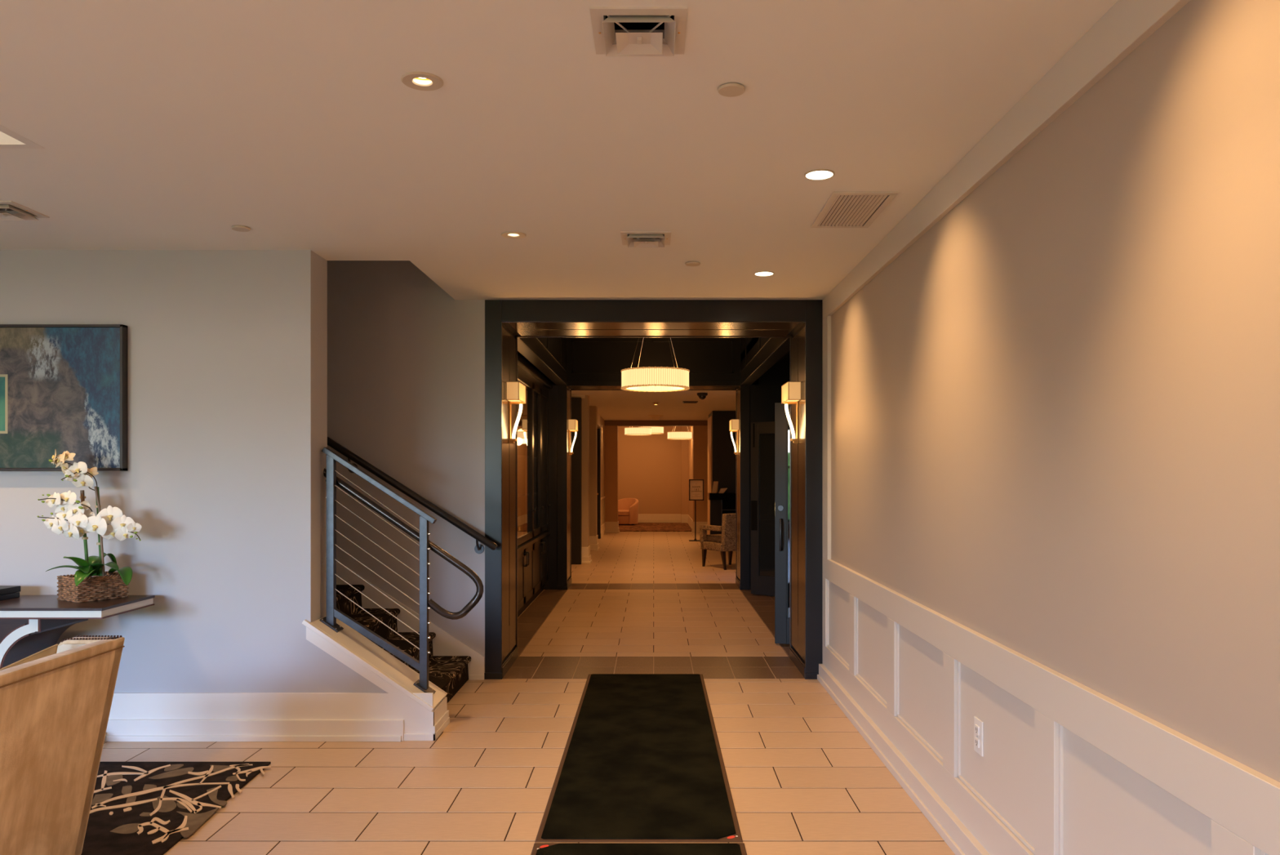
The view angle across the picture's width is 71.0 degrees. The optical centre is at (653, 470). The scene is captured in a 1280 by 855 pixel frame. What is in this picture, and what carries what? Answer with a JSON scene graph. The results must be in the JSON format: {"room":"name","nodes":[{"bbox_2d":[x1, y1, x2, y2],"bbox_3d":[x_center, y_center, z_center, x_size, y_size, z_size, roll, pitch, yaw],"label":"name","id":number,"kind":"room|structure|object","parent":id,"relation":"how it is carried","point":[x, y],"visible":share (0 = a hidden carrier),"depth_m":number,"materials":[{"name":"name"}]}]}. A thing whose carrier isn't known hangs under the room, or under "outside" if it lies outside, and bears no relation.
{"room":"building lobby","nodes":[
{"label":"building lobby","id":0,"kind":"room"},
{"bbox_2d":[0,249,449,740],"bbox_3d":[-4.111,0.133,5.200,5.778,2.754,0.356,0,0,0],"label":"wall","id":1,"kind":"structure","parent":0,"point":[224,481],"depth_m":5.05,"materials":[{"name":"grey paint"}]},
{"bbox_2d":[0,324,127,470],"bbox_3d":[-3.588,-0.409,5.022,1.260,0.815,0.054,0,0,0],"label":"wall picture","id":2,"kind":"object","parent":1,"relation":"attached to","point":[64,387],"visible":1,"depth_m":5.01,"materials":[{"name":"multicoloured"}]},
{"bbox_2d":[104,692,433,741],"bbox_3d":[-4.120,1.378,5.028,5.760,0.264,0.044,0,0,0],"label":"baseboard","id":3,"kind":"structure","parent":1,"relation":"attached to","point":[125,705],"depth_m":5.04,"materials":[{"name":"white paint"}]},
{"bbox_2d":[319,446,483,693],"bbox_3d":[-1.527,0.582,5.221,1.058,1.443,0.131,0,0,0],"label":"stair railing","id":4,"kind":"object","parent":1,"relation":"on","point":[330,471],"visible":0.98,"depth_m":5.19,"materials":[{"name":"grey metal"}]},
{"bbox_2d":[327,260,484,657],"bbox_3d":[-2.863,-1.090,6.620,3.274,5.200,0.200,0,0,0],"label":"wall","id":5,"kind":"structure","parent":0,"point":[406,357],"depth_m":6.52,"materials":[{"name":"grey paint"}]},
{"bbox_2d":[327,436,497,553],"bbox_3d":[-1.893,0.081,6.462,1.547,1.041,0.115,0,0,0],"label":"wall handrail","id":6,"kind":"object","parent":5,"relation":"attached to","point":[479,548],"visible":0.71,"depth_m":6.41,"materials":[{"name":"black paint"}]},
{"bbox_2d":[100,524,955,854],"bbox_3d":[-1.000,1.570,12.400,12.400,0.120,33.200,0,0,0],"label":"floor","id":7,"kind":"structure","parent":0,"point":[803,780],"depth_m":4.80,"materials":[{"name":"brown tile"}]},
{"bbox_2d":[80,761,271,854],"bbox_3d":[-3.400,1.503,3.316,3.000,0.014,2.632,0,0,0],"label":"rug","id":8,"kind":"object","parent":7,"relation":"on","point":[137,807],"visible":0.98,"depth_m":4.09,"materials":[{"name":"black carpet"}]},
{"bbox_2d":[0,635,124,854],"bbox_3d":[-2.431,1.059,2.962,0.858,0.873,0.891,0,0,0],"label":"armchair","id":9,"kind":"object","parent":8,"relation":"on","point":[55,708],"visible":0.98,"depth_m":3.08,"materials":[{"name":"light oak wood"},{"name":"cream upholstery fabric"}]},
{"bbox_2d":[0,644,57,670],"bbox_3d":[-2.225,0.882,3.050,0.213,0.509,0.521,0,0,0],"label":"pillow","id":10,"kind":"object","parent":9,"relation":"on","point":[51,650],"visible":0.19,"depth_m":3.15,"materials":[{"name":"fabric"}]},
{"bbox_2d":[0,595,155,668],"bbox_3d":[-3.430,1.091,4.737,1.330,0.808,0.475,0,0,0],"label":"console table","id":11,"kind":"object","parent":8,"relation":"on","point":[29,624],"visible":0.52,"depth_m":4.59,"materials":[{"name":"brown wood"}]},
{"bbox_2d":[0,585,20,600],"bbox_3d":[-3.600,0.656,4.798,0.286,0.062,0.209,0,0,3],"label":"box","id":12,"kind":"object","parent":11,"relation":"on","point":[6,592],"visible":1,"depth_m":4.83,"materials":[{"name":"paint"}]},
{"bbox_2d":[0,591,19,600],"bbox_3d":[-3.600,0.673,4.800,0.280,0.028,0.200,0,0,3],"label":"book","id":13,"kind":"object","parent":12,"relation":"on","point":[3,595],"depth_m":4.81,"materials":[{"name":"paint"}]},
{"bbox_2d":[36,448,142,602],"bbox_3d":[-2.988,0.284,4.749,0.453,0.806,0.390,0,0,42],"label":"potted orchid","id":14,"kind":"object","parent":11,"relation":"on","point":[81,586],"visible":1,"depth_m":4.77,"materials":[{"name":"white plant"}]},
{"bbox_2d":[336,560,484,702],"bbox_3d":[-2.763,0.425,5.946,3.074,2.171,1.148,0,0,0],"label":"staircase","id":15,"kind":"structure","parent":7,"relation":"on","point":[452,663],"depth_m":6.42,"materials":[{"name":"carpet"}]},
{"bbox_2d":[517,352,551,617],"bbox_3d":[-1.570,0.190,9.370,0.550,2.640,4.160,0,0,0],"label":"display cabinet","id":16,"kind":"object","parent":7,"relation":"on","point":[533,504],"visible":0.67,"depth_m":9.98,"materials":[{"name":"black paint"}]},
{"bbox_2d":[517,529,550,552],"bbox_3d":[-1.577,0.775,9.370,0.525,0.040,4.160,0,0,0],"label":"countertop","id":17,"kind":"structure","parent":16,"relation":"on","point":[521,547],"depth_m":9.82,"materials":[{"name":"wood"}]},
{"bbox_2d":[534,673,742,842],"bbox_3d":[-0.060,1.506,5.157,0.848,0.009,3.015,0,0,0],"label":"entrance mat","id":18,"kind":"object","parent":7,"relation":"on","point":[642,761],"visible":1,"depth_m":4.53,"materials":[{"name":"brown rubber"}]},
{"bbox_2d":[530,842,746,854],"bbox_3d":[-0.058,1.506,2.121,0.852,0.009,3.042,0,0,0],"label":"entrance mat","id":19,"kind":"object","parent":7,"relation":"on","point":[539,848],"visible":1,"depth_m":3.57,"materials":[{"name":"brown rubber"}]},
{"bbox_2d":[484,299,822,679],"bbox_3d":[0.000,-0.215,6.900,2.680,3.450,0.780,0,0,0],"label":"portal","id":20,"kind":"object","parent":7,"relation":"on","point":[504,319],"visible":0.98,"depth_m":6.52,"materials":[{"name":"wood"}]},
{"bbox_2d":[506,381,525,443],"bbox_3d":[-1.060,-0.443,6.905,0.104,0.460,0.365,0,0,0],"label":"wall sconce","id":21,"kind":"object","parent":20,"relation":"attached to","point":[515,390],"visible":1,"depth_m":6.88,"materials":[{"name":"beige fabric"}]},
{"bbox_2d":[511,404,522,438],"bbox_3d":[-1.049,-0.380,6.905,0.073,0.267,0.060,0,0,0],"label":"diffuser","id":22,"kind":"object","parent":21,"relation":"attached to","point":[520,405],"depth_m":6.88,"materials":[{"name":"beige"}]},
{"bbox_2d":[781,381,801,443],"bbox_3d":[1.060,-0.443,6.905,0.104,0.460,0.365,0,0,0],"label":"wall sconce","id":23,"kind":"object","parent":20,"relation":"attached to","point":[791,391],"visible":1,"depth_m":6.88,"materials":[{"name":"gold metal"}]},
{"bbox_2d":[784,404,795,438],"bbox_3d":[1.049,-0.380,6.905,0.073,0.267,0.060,0,0,0],"label":"diffuser","id":24,"kind":"object","parent":23,"relation":"attached to","point":[785,405],"depth_m":6.88,"materials":[{"name":"beige"}]},
{"bbox_2d":[548,337,758,589],"bbox_3d":[0.000,-0.215,11.740,2.680,3.450,0.640,0,0,0],"label":"portal","id":25,"kind":"object","parent":7,"relation":"on","point":[593,363],"visible":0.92,"depth_m":11.45,"materials":[{"name":"wood"}]},
{"bbox_2d":[568,418,577,454],"bbox_3d":[-1.060,-0.443,11.785,0.104,0.460,0.365,0,0,0],"label":"wall sconce","id":26,"kind":"object","parent":25,"relation":"attached to","point":[572,423],"visible":1,"depth_m":11.69,"materials":[{"name":"beige fabric"}]},
{"bbox_2d":[570,431,576,452],"bbox_3d":[-1.049,-0.380,11.785,0.073,0.267,0.060,0,0,0],"label":"diffuser","id":27,"kind":"object","parent":26,"relation":"attached to","point":[575,432],"depth_m":11.76,"materials":[{"name":"beige glass"}]},
{"bbox_2d":[728,418,739,454],"bbox_3d":[1.060,-0.443,11.785,0.104,0.460,0.365,0,0,0],"label":"wall sconce","id":28,"kind":"object","parent":25,"relation":"attached to","point":[734,424],"visible":1,"depth_m":11.75,"materials":[{"name":"beige fabric"}]},
{"bbox_2d":[730,431,736,452],"bbox_3d":[1.049,-0.380,11.785,0.073,0.267,0.060,0,0,0],"label":"diffuser","id":29,"kind":"object","parent":28,"relation":"attached to","point":[731,432],"depth_m":11.76,"materials":[{"name":"beige glass"}]},
{"bbox_2d":[618,522,691,531],"bbox_3d":[-1.015,1.506,24.275,3.970,0.016,3.650,0,0,0],"label":"carpet","id":30,"kind":"object","parent":7,"relation":"on","point":[639,526],"visible":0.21,"depth_m":24.01,"materials":[{"name":"brown carpet"}]},
{"bbox_2d":[617,497,638,525],"bbox_3d":[-0.782,1.127,25.038,0.770,0.740,0.685,0,0,25],"label":"barrel chair","id":31,"kind":"object","parent":30,"relation":"on","point":[628,508],"visible":0.83,"depth_m":24.77,"materials":[{"name":"brown fabric"}]},
{"bbox_2d":[617,509,629,515],"bbox_3d":[-0.800,1.153,25.000,0.600,0.150,0.600,0,0,25],"label":"seat cushion","id":32,"kind":"object","parent":31,"relation":"on","point":[620,512],"depth_m":24.72,"materials":[{"name":"brown fabric"}]},
{"bbox_2d":[688,479,703,541],"bbox_3d":[0.925,0.844,19.420,0.320,1.333,0.220,0,0,0],"label":"sign stand","id":33,"kind":"object","parent":7,"relation":"on","point":[695,486],"visible":0.99,"depth_m":19.40,"materials":[{"name":"black"}]},
{"bbox_2d":[699,513,736,569],"bbox_3d":[1.163,1.080,14.097,0.630,0.860,0.683,0,0,-31],"label":"patterned armchair","id":34,"kind":"object","parent":7,"relation":"on","point":[723,542],"visible":0.78,"depth_m":13.79,"materials":[{"name":"beige fabric"}]},
{"bbox_2d":[706,533,721,542],"bbox_3d":[1.126,1.060,14.161,0.450,0.100,0.535,0,0,-31],"label":"seat cushion","id":35,"kind":"object","parent":34,"relation":"on","point":[713,537],"depth_m":14.07,"materials":[{"name":"beige fabric"}]},
{"bbox_2d":[707,410,736,534],"bbox_3d":[1.755,0.133,19.030,1.290,2.754,1.740,0,0,0],"label":"wall","id":36,"kind":"structure","parent":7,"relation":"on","point":[722,459],"depth_m":18.50,"materials":[{"name":"black"}]},
{"bbox_2d":[711,480,718,493],"bbox_3d":[1.265,0.329,18.341,0.087,0.238,0.183,0,0,37],"label":"card","id":37,"kind":"object","parent":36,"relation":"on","point":[715,486],"visible":1,"depth_m":18.31,"materials":[{"name":"beige paper"}]},
{"bbox_2d":[718,488,727,493],"bbox_3d":[1.415,0.397,18.300,0.170,0.104,0.200,0,0,0],"label":"open book","id":38,"kind":"object","parent":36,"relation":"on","point":[722,490],"visible":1,"depth_m":18.21,"materials":[{"name":"beige paper"}]},
{"bbox_2d":[709,493,736,499],"bbox_3d":[1.765,0.515,18.340,1.270,0.130,0.360,0,0,0],"label":"mantel shelf","id":39,"kind":"object","parent":36,"relation":"attached to","point":[712,495],"depth_m":18.16,"materials":[{"name":"black wood"}]},
{"bbox_2d":[517,351,548,589],"bbox_3d":[-1.670,-0.215,9.300,0.660,3.450,5.520,0,0,0],"label":"wall","id":40,"kind":"structure","parent":0,"point":[546,584],"depth_m":11.45,"materials":[{"name":"black paint"}]},
{"bbox_2d":[0,0,1118,299],"bbox_3d":[-2.850,-1.466,1.260,8.300,0.447,10.520,0,0,0],"label":"ceiling","id":41,"kind":"structure","parent":0,"point":[125,124],"depth_m":3.21,"materials":[{"name":"white paint"}]},
{"bbox_2d":[0,200,49,220],"bbox_3d":[-3.087,-1.306,4.260,0.262,0.197,0.262,0,0,0],"label":"ceiling vent","id":42,"kind":"object","parent":41,"relation":"in","point":[9,210],"visible":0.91,"depth_m":4.30,"materials":[{"name":"beige metal"}]},
{"bbox_2d":[231,225,250,231],"bbox_3d":[-2.107,-1.238,4.580,0.088,0.012,0.088,0,0,0],"label":"sprinkler cover","id":43,"kind":"object","parent":41,"relation":"attached to","point":[237,228],"visible":1,"depth_m":4.57,"materials":[{"name":"beige"}]},
{"bbox_2d":[400,71,443,90],"bbox_3d":[-0.737,-1.267,2.860,0.132,0.058,0.132,0,0,0],"label":"recessed light","id":44,"kind":"object","parent":41,"relation":"in","point":[422,81],"visible":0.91,"depth_m":2.87,"materials":[{"name":"beige metal"}]},
{"bbox_2d":[500,231,526,238],"bbox_3d":[-0.737,-1.267,4.720,0.132,0.058,0.132,0,0,0],"label":"recessed light","id":45,"kind":"object","parent":41,"relation":"in","point":[509,234],"visible":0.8,"depth_m":4.72,"materials":[{"name":"beige metal"}]},
{"bbox_2d":[590,6,687,56],"bbox_3d":[-0.040,-1.306,2.535,0.262,0.197,0.262,0,0,0],"label":"ceiling vent","id":46,"kind":"object","parent":41,"relation":"in","point":[618,31],"visible":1,"depth_m":2.53,"materials":[{"name":"beige metal"}]},
{"bbox_2d":[620,231,671,247],"bbox_3d":[-0.040,-1.306,4.785,0.262,0.197,0.262,0,0,0],"label":"ceiling vent","id":47,"kind":"object","parent":41,"relation":"in","point":[631,238],"visible":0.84,"depth_m":4.77,"materials":[{"name":"beige metal"}]},
{"bbox_2d":[685,261,700,266],"bbox_3d":[0.234,-1.238,5.360,0.088,0.012,0.088,0,0,0],"label":"sprinkler cover","id":48,"kind":"object","parent":41,"relation":"attached to","point":[690,263],"visible":1,"depth_m":5.34,"materials":[{"name":"beige"}]},
{"bbox_2d":[718,83,745,97],"bbox_3d":[0.253,-1.238,2.913,0.088,0.012,0.088,0,0,0],"label":"sprinkler cover","id":49,"kind":"object","parent":41,"relation":"attached to","point":[730,90],"visible":1,"depth_m":2.90,"materials":[{"name":"beige"}]},
{"bbox_2d":[754,271,773,275],"bbox_3d":[0.694,-1.241,5.640,0.126,0.006,0.126,0,0,0],"label":"recessed light","id":50,"kind":"object","parent":41,"relation":"in","point":[759,273],"visible":1,"depth_m":5.62,"materials":[{"name":"beige"}]},
{"bbox_2d":[804,168,835,179],"bbox_3d":[0.694,-1.241,3.757,0.126,0.006,0.126,0,0,0],"label":"recessed light","id":51,"kind":"object","parent":41,"relation":"in","point":[816,174],"visible":1,"depth_m":3.75,"materials":[{"name":"beige"}]},
{"bbox_2d":[810,191,897,227],"bbox_3d":[0.943,-1.239,4.275,0.290,0.010,0.570,0,0,0],"label":"ceiling vent","id":52,"kind":"object","parent":41,"relation":"in","point":[842,209],"visible":1,"depth_m":4.24,"materials":[{"name":"beige metal"}]},
{"bbox_2d":[581,395,591,563],"bbox_3d":[-1.391,0.133,14.813,0.719,2.754,0.374,0,0,0],"label":"wall pier","id":53,"kind":"object","parent":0,"point":[585,548],"visible":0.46,"depth_m":14.67,"materials":[{"name":"beige paint"}]},
{"bbox_2d":[571,397,582,564],"bbox_3d":[-1.463,0.160,14.590,0.574,2.700,0.140,0,0,0],"label":"trim","id":54,"kind":"structure","parent":53,"relation":"attached to","point":[576,402],"depth_m":14.52,"materials":[{"name":"black paint"}]},
{"bbox_2d":[589,405,599,550],"bbox_3d":[-1.403,0.133,17.278,0.694,2.754,0.444,0,0,0],"label":"wall pier","id":55,"kind":"object","parent":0,"point":[593,536],"visible":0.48,"depth_m":17.10,"materials":[{"name":"beige paint"}]},
{"bbox_2d":[597,415,604,525],"bbox_3d":[-1.550,0.133,17.030,0.700,2.754,9.940,0,0,0],"label":"wall","id":56,"kind":"structure","parent":0,"point":[602,427],"depth_m":21.21,"materials":[{"name":"beige paint"}]},
{"bbox_2d":[571,394,585,398],"bbox_3d":[-1.435,-1.217,14.690,0.630,0.054,0.180,0,0,0],"label":"trim","id":57,"kind":"structure","parent":56,"relation":"attached to","point":[582,396],"depth_m":14.60,"materials":[{"name":"beige paint"}]},
{"bbox_2d":[597,413,599,426],"bbox_3d":[-1.470,-1.117,18.750,0.560,0.254,2.500,0,0,0],"label":"trim","id":58,"kind":"structure","parent":56,"relation":"attached to","point":[598,415],"depth_m":19.47,"materials":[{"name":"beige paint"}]},
{"bbox_2d":[597,428,600,538],"bbox_3d":[-1.470,0.280,20.035,0.560,2.460,0.110,0,0,0],"label":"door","id":59,"kind":"structure","parent":56,"relation":"in","point":[598,429],"depth_m":20.03,"materials":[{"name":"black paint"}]},
{"bbox_2d":[600,496,605,537],"bbox_3d":[-1.190,1.060,21.075,0.020,0.900,1.850,0,0,0],"label":"trim","id":60,"kind":"structure","parent":56,"relation":"attached to","point":[602,526],"depth_m":21.29,"materials":[{"name":"beige paint"}]},
{"bbox_2d":[604,425,619,533],"bbox_3d":[-1.091,0.133,22.128,0.499,2.754,0.344,0,0,0],"label":"wall pier","id":61,"kind":"object","parent":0,"point":[611,522],"visible":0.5,"depth_m":22.00,"materials":[{"name":"beige paint"}]},
{"bbox_2d":[569,388,737,420],"bbox_3d":[0.600,-1.294,17.180,4.800,0.100,10.240,0,0,0],"label":"ceiling","id":62,"kind":"structure","parent":0,"point":[611,405],"depth_m":16.59,"materials":[{"name":"white paint"}]},
{"bbox_2d":[648,414,663,420],"bbox_3d":[0.050,-1.204,20.000,0.340,0.140,0.340,0,0,0],"label":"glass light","id":63,"kind":"object","parent":62,"relation":"attached to","point":[655,417],"visible":0.87,"depth_m":19.92,"materials":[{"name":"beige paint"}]},
{"bbox_2d":[682,400,697,403],"bbox_3d":[0.655,-1.235,16.100,0.270,0.018,0.260,0,0,0],"label":"ceiling vent","id":64,"kind":"object","parent":62,"relation":"in","point":[683,402],"visible":1,"depth_m":16.00,"materials":[{"name":"metal"}]},
{"bbox_2d":[697,392,707,399],"bbox_3d":[0.775,-1.199,14.300,0.170,0.120,0.170,0,0,0],"label":"security camera","id":65,"kind":"object","parent":62,"relation":"attached to","point":[701,395],"visible":1,"depth_m":14.25,"materials":[{"name":"black paint"}]},
{"bbox_2d":[617,426,693,522],"bbox_3d":[-0.930,-0.040,24.250,4.540,3.100,4.100,0,0,0],"label":"wall","id":66,"kind":"structure","parent":0,"point":[655,470],"depth_m":26.20,"materials":[{"name":"beige paint"}]},
{"bbox_2d":[604,420,707,426],"bbox_3d":[0.530,-1.181,22.150,3.740,0.130,0.380,0,0,0],"label":"trim","id":67,"kind":"structure","parent":66,"relation":"attached to","point":[620,423],"depth_m":21.96,"materials":[{"name":"brown paint"}]},
{"bbox_2d":[637,513,693,528],"bbox_3d":[-1.050,1.380,24.250,4.100,0.260,3.900,0,0,0],"label":"baseboard","id":68,"kind":"structure","parent":66,"relation":"attached to","point":[642,517],"depth_m":26.18,"materials":[{"name":"beige paint"}]},
{"bbox_2d":[691,425,707,532],"bbox_3d":[1.143,0.133,22.135,0.395,2.754,0.330,0,0,0],"label":"wall pier","id":69,"kind":"object","parent":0,"point":[700,432],"visible":0.59,"depth_m":22.00,"materials":[{"name":"beige paint"}]},
{"bbox_2d":[758,361,790,422],"bbox_3d":[1.710,-0.215,9.370,0.740,3.450,4.360,0,0,0],"label":"wall","id":70,"kind":"structure","parent":0,"point":[770,383],"depth_m":11.45,"materials":[{"name":"paint"}]},
{"bbox_2d":[515,335,790,385],"bbox_3d":[0.364,-1.515,9.370,3.192,0.850,4.160,0,0,0],"label":"trim","id":71,"kind":"structure","parent":70,"relation":"attached to","point":[548,354],"depth_m":9.76,"materials":[{"name":"wood"}]},
{"bbox_2d":[751,421,774,595],"bbox_3d":[1.570,0.452,10.706,0.919,2.093,0.051,0,0,36],"label":"door","id":72,"kind":"structure","parent":70,"relation":"in","point":[762,433],"depth_m":10.88,"materials":[{"name":"black paint"}]},
{"bbox_2d":[739,335,791,385],"bbox_3d":[1.166,-1.515,9.370,0.132,0.850,4.160,0,0,0],"label":"trim","id":73,"kind":"structure","parent":70,"relation":"attached to","point":[767,351],"depth_m":9.49,"materials":[{"name":"wood"}]},
{"bbox_2d":[774,402,790,644],"bbox_3d":[1.487,0.452,7.667,0.911,2.093,0.118,0,0,15],"label":"door","id":74,"kind":"structure","parent":70,"relation":"in","point":[782,428],"depth_m":7.79,"materials":[{"name":"black paint"}]},
{"bbox_2d":[822,0,1279,854],"bbox_3d":[1.338,0.083,0.986,0.224,2.854,11.108,0,0,0],"label":"wall","id":75,"kind":"structure","parent":0,"point":[1051,387],"depth_m":2.59,"materials":[{"name":"beige paint"}]},
{"bbox_2d":[817,663,990,854],"bbox_3d":[1.213,1.454,1.258,0.054,0.112,10.515,0,0,0],"label":"baseboard","id":76,"kind":"structure","parent":75,"relation":"attached to","point":[957,836],"depth_m":4.24,"materials":[{"name":"beige paint"}]},
{"bbox_2d":[973,715,983,756],"bbox_3d":[1.242,1.015,3.437,0.013,0.132,0.086,0,0,0],"label":"wall outlet","id":77,"kind":"object","parent":75,"relation":"attached to","point":[978,723],"visible":1,"depth_m":3.42,"materials":[{"name":"white paint"}]},
{"bbox_2d":[974,724,979,735],"bbox_3d":[1.240,0.991,3.437,0.006,0.034,0.036,0,0,0],"label":"socket","id":78,"kind":"object","parent":77,"relation":"attached to","point":[976,726],"depth_m":3.43,"materials":[{"name":"white plastic"}]},
{"bbox_2d":[974,736,979,747],"bbox_3d":[1.240,1.039,3.437,0.006,0.034,0.036,0,0,0],"label":"socket","id":79,"kind":"object","parent":77,"relation":"attached to","point":[976,738],"depth_m":3.43,"materials":[{"name":"white plastic"}]},
{"bbox_3d":[-1.050,-1.640,24.250,4.300,0.100,4.100,0,0,0],"label":"ceiling","id":80,"kind":"structure","parent":0,"visible":0},
{"bbox_2d":[624,426,651,435],"bbox_3d":[-0.410,-1.269,23.600,0.710,0.642,0.710,0,0,0],"label":"drum pendant","id":81,"kind":"object","parent":80,"relation":"hanging from","point":[632,430],"visible":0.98,"depth_m":23.31,"materials":[{"name":"beige fabric"}]},
{"bbox_2d":[638,426,663,434],"bbox_3d":[-0.075,-1.312,24.800,0.710,0.557,0.710,0,0,0],"label":"drum pendant","id":82,"kind":"object","parent":80,"relation":"hanging from","point":[655,429],"visible":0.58,"depth_m":24.51,"materials":[{"name":"beige fabric"}]},
{"bbox_2d":[667,426,692,439],"bbox_3d":[0.716,-1.214,23.600,0.710,0.752,0.710,0,0,0],"label":"drum pendant","id":83,"kind":"object","parent":80,"relation":"hanging from","point":[687,434],"visible":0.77,"depth_m":23.30,"materials":[{"name":"beige fabric"}]},
{"bbox_3d":[0.100,-2.015,9.370,4.200,0.150,4.160,0,0,0],"label":"ceiling","id":84,"kind":"structure","parent":0,"visible":0},
{"bbox_2d":[621,337,689,391],"bbox_3d":[0.017,-1.395,9.300,0.710,1.090,0.710,0,0,0],"label":"drum pendant","id":85,"kind":"object","parent":84,"relation":"hanging from","point":[644,379],"visible":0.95,"depth_m":9.04,"materials":[{"name":"beige fabric"}]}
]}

